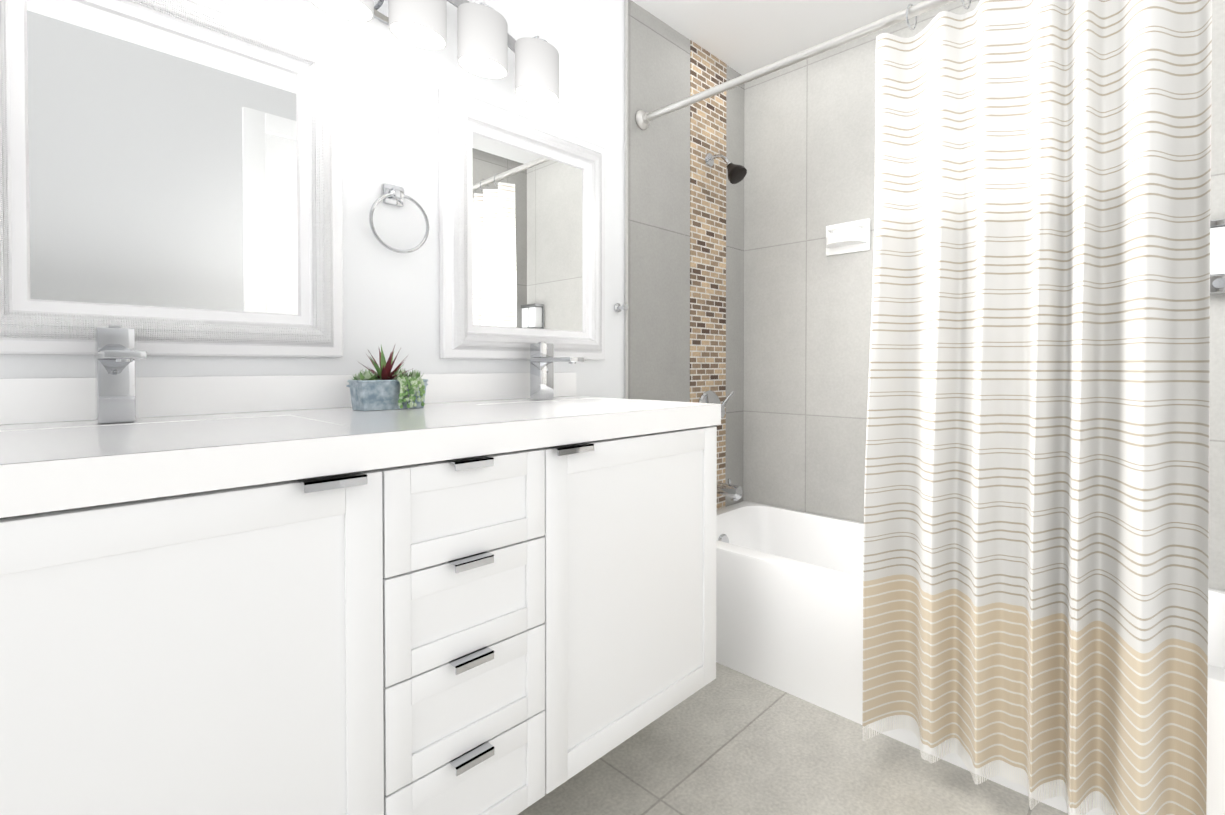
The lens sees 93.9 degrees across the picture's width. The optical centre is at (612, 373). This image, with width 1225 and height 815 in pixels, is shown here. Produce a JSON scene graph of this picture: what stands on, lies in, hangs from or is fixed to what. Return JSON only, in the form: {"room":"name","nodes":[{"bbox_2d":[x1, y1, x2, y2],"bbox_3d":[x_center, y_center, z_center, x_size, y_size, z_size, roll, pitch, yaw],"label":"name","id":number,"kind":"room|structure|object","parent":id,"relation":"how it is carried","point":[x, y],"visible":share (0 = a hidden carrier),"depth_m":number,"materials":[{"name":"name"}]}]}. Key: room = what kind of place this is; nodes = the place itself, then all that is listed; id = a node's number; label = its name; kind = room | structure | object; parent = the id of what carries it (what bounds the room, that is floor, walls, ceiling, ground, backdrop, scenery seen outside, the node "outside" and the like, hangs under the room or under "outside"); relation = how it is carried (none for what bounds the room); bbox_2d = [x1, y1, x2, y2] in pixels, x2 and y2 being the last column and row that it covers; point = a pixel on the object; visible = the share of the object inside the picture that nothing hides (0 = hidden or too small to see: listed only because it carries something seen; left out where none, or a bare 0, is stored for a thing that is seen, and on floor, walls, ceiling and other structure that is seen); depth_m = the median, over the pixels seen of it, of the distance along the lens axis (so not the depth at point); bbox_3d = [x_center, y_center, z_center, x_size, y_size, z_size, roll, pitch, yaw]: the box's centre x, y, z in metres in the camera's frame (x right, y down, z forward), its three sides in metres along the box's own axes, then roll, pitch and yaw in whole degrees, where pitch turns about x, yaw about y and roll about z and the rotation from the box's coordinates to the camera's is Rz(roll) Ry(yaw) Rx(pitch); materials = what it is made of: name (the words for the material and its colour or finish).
{"room":"bathroom","nodes":[
{"label":"bathroom","id":0,"kind":"room"},
{"bbox_2d":[0,0,624,398],"bbox_3d":[-0.788,-0.166,1.292,0.200,2.250,4.297,1,1,44],"label":"wall","id":1,"kind":"structure","parent":0,"point":[392,84],"depth_m":1.44,"materials":[{"name":"white paint"}]},
{"bbox_2d":[0,0,342,356],"bbox_3d":[-0.817,-0.384,1.084,0.043,0.700,0.590,1,1,44],"label":"mirror","id":2,"kind":"object","parent":1,"relation":"attached to","point":[170,177],"visible":1,"depth_m":1.07,"materials":[{"name":"white mirror"}]},
{"bbox_2d":[0,372,575,423],"bbox_3d":[-0.615,0.041,1.316,0.015,0.075,1.418,1,1,44],"label":"backsplash","id":3,"kind":"structure","parent":1,"relation":"attached to","point":[22,400],"depth_m":1.14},
{"bbox_2d":[0,420,720,814],"bbox_3d":[-0.417,0.457,1.128,0.568,0.648,1.410,1,1,44],"label":"bathroom vanity","id":4,"kind":"object","parent":1,"relation":"attached to","point":[474,594],"depth_m":0.81,"materials":[{"name":"white paint"}]},
{"bbox_2d":[0,396,720,503],"bbox_3d":[-0.421,0.107,1.127,0.557,0.052,1.418,1,1,44],"label":"countertop","id":5,"kind":"structure","parent":4,"relation":"on","point":[41,459],"depth_m":0.83,"materials":[{"name":"white stone"}]},
{"bbox_2d":[94,325,146,423],"bbox_3d":[-0.797,0.001,0.924,0.175,0.163,0.050,1,1,44],"label":"faucet","id":6,"kind":"object","parent":5,"relation":"on","point":[116,354],"visible":0.98,"depth_m":0.95,"materials":[{"name":"silver metal"}]},
{"bbox_2d":[346,346,427,410],"bbox_3d":[-0.499,0.006,1.272,0.116,0.144,0.178,1,1,44],"label":"succulent plant","id":7,"kind":"object","parent":5,"relation":"on","point":[383,387],"visible":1,"depth_m":1.24,"materials":[{"name":"green plant"}]},
{"bbox_2d":[530,342,583,399],"bbox_3d":[-0.156,-0.007,1.580,0.175,0.163,0.050,1,1,44],"label":"faucet","id":8,"kind":"object","parent":5,"relation":"on","point":[543,359],"visible":1,"depth_m":1.60,"materials":[{"name":"silver metal"}]},
{"bbox_2d":[374,0,388,24],"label":"sconce","id":9,"kind":"object","parent":1,"relation":"attached to","point":[381,10],"depth_m":1.36,"materials":[{"name":"silver metal"}]},
{"bbox_2d":[369,183,428,252],"bbox_3d":[-0.521,-0.374,1.388,0.044,0.168,0.144,1,1,44],"label":"towel ring","id":10,"kind":"object","parent":1,"relation":"attached to","point":[394,195],"visible":1,"depth_m":1.38,"materials":[{"name":"silver metal"}]},
{"bbox_2d":[309,0,558,104],"bbox_3d":[-0.440,-0.816,1.294,0.090,0.145,0.812,1,1,44],"label":"shades","id":11,"kind":"object","parent":1,"relation":"attached to","point":[482,40],"visible":1,"depth_m":1.37,"materials":[{"name":"white glass"}]},
{"bbox_2d":[447,0,468,7],"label":"sconce","id":12,"kind":"object","parent":1,"relation":"attached to","point":[456,3],"depth_m":1.45,"materials":[{"name":"silver metal"}]},
{"bbox_2d":[508,34,515,52],"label":"sconce","id":13,"kind":"object","parent":1,"relation":"attached to","point":[511,41],"depth_m":1.57,"materials":[{"name":"silver metal"}]},
{"bbox_2d":[439,86,604,359],"bbox_3d":[-0.230,-0.391,1.685,0.043,0.700,0.590,1,1,44],"label":"mirror","id":14,"kind":"object","parent":1,"relation":"attached to","point":[521,234],"visible":0.9,"depth_m":1.64,"materials":[{"name":"white mirror"}]},
{"bbox_2d":[614,303,627,312],"bbox_3d":[0.032,-0.225,1.954,0.044,0.032,0.032,1,1,44],"label":"robe hook","id":15,"kind":"object","parent":1,"relation":"attached to","point":[618,307],"visible":0.98,"depth_m":1.96,"materials":[{"name":"silver metal"}]},
{"bbox_2d":[625,0,744,508],"bbox_3d":[0.318,-0.179,2.271,0.012,2.250,0.775,1,1,44],"label":"wall tile","id":16,"kind":"structure","parent":1,"relation":"attached to","point":[684,269],"depth_m":2.22,"materials":[{"name":"grey tile"}]},
{"bbox_2d":[698,390,733,426],"bbox_3d":[0.425,0.156,2.314,0.086,0.170,0.170,1,1,44],"label":"shower valve","id":17,"kind":"object","parent":16,"relation":"attached to","point":[708,396],"visible":0.44,"depth_m":2.32,"materials":[{"name":"silver metal"}]},
{"bbox_2d":[705,153,746,183],"bbox_3d":[0.454,-0.823,2.273,0.167,0.149,0.076,1,1,44],"label":"shower head","id":18,"kind":"object","parent":16,"relation":"attached to","point":[737,173],"visible":1,"depth_m":2.25},
{"bbox_2d":[717,479,742,500],"bbox_3d":[0.446,0.461,2.298,0.148,0.080,0.060,1,1,44],"label":"tub spout","id":19,"kind":"object","parent":16,"relation":"attached to","point":[734,492],"visible":0.56,"depth_m":2.26,"materials":[{"name":"silver metal"}]},
{"bbox_2d":[636,0,955,129],"bbox_3d":[0.668,-0.894,1.483,1.577,0.066,0.066,1,1,44],"label":"curtain rod","id":20,"kind":"object","parent":16,"relation":"attached to","point":[643,119],"visible":1,"depth_m":1.61,"materials":[{"name":"silver metal"}]},
{"bbox_2d":[906,4,916,29],"bbox_3d":[0.740,-0.881,1.413,0.052,0.064,0.004,-1,1,-37],"label":"curtain ring","id":21,"kind":"object","parent":20,"relation":"hanging from","point":[907,20],"depth_m":1.40,"materials":[{"name":"silver metal"}]},
{"bbox_2d":[862,0,1211,814],"bbox_3d":[0.865,0.027,1.250,0.616,1.746,0.160,1,1,44],"label":"curtain","id":22,"kind":"object","parent":21,"relation":"hanging from","point":[1036,526],"visible":1,"depth_m":1.21,"materials":[{"name":"fabric"}]},
{"bbox_2d":[961,0,970,9],"bbox_3d":[0.823,-0.880,1.331,0.052,0.064,0.004,-1,1,-37],"label":"curtain ring","id":23,"kind":"object","parent":20,"relation":"hanging from","point":[963,4],"depth_m":1.33,"materials":[{"name":"silver metal"}]},
{"bbox_2d":[632,0,925,74],"bbox_3d":[-0.109,-1.343,0.613,2.100,0.120,4.297,1,1,44],"label":"ceiling","id":24,"kind":"structure","parent":0,"point":[742,37],"depth_m":2.12,"materials":[{"name":"white paint"}]},
{"bbox_2d":[517,662,1069,814],"bbox_3d":[-0.109,1.027,0.643,2.100,0.120,4.297,1,1,44],"label":"floor","id":25,"kind":"structure","parent":0,"point":[728,741],"depth_m":1.38,"materials":[{"name":"tile"}]},
{"bbox_2d":[716,501,1224,814],"bbox_3d":[0.921,0.763,1.763,1.574,0.380,0.645,1,1,44],"label":"bathtub","id":26,"kind":"object","parent":25,"relation":"on","point":[789,601],"visible":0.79,"depth_m":1.70,"materials":[{"name":"white ceramic"}]},
{"bbox_3d":[1.257,-0.177,2.096,2.000,2.250,0.288,1,1,44],"label":"wall","id":27,"kind":"structure","parent":0,"visible":0},
{"bbox_2d":[826,218,869,255],"bbox_3d":[0.877,-0.523,2.175,0.170,0.120,0.097,1,1,44],"label":"shelf","id":28,"kind":"object","parent":27,"relation":"attached to","point":[848,237],"visible":1,"depth_m":2.17,"materials":[{"name":"white ceramic"}]},
{"bbox_2d":[743,0,1224,590],"bbox_3d":[1.155,-0.175,1.985,1.590,2.250,0.012,1,1,44],"label":"wall tile","id":29,"kind":"structure","parent":27,"relation":"attached to","point":[809,146],"depth_m":2.30,"materials":[{"name":"grey tile"}]},
{"bbox_2d":[1210,218,1224,294],"bbox_3d":[1.608,-0.303,1.467,0.150,0.190,0.092,1,1,44],"label":"dispenser","id":30,"kind":"object","parent":29,"relation":"attached to","point":[1217,256],"visible":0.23,"depth_m":1.48,"materials":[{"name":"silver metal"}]}
]}

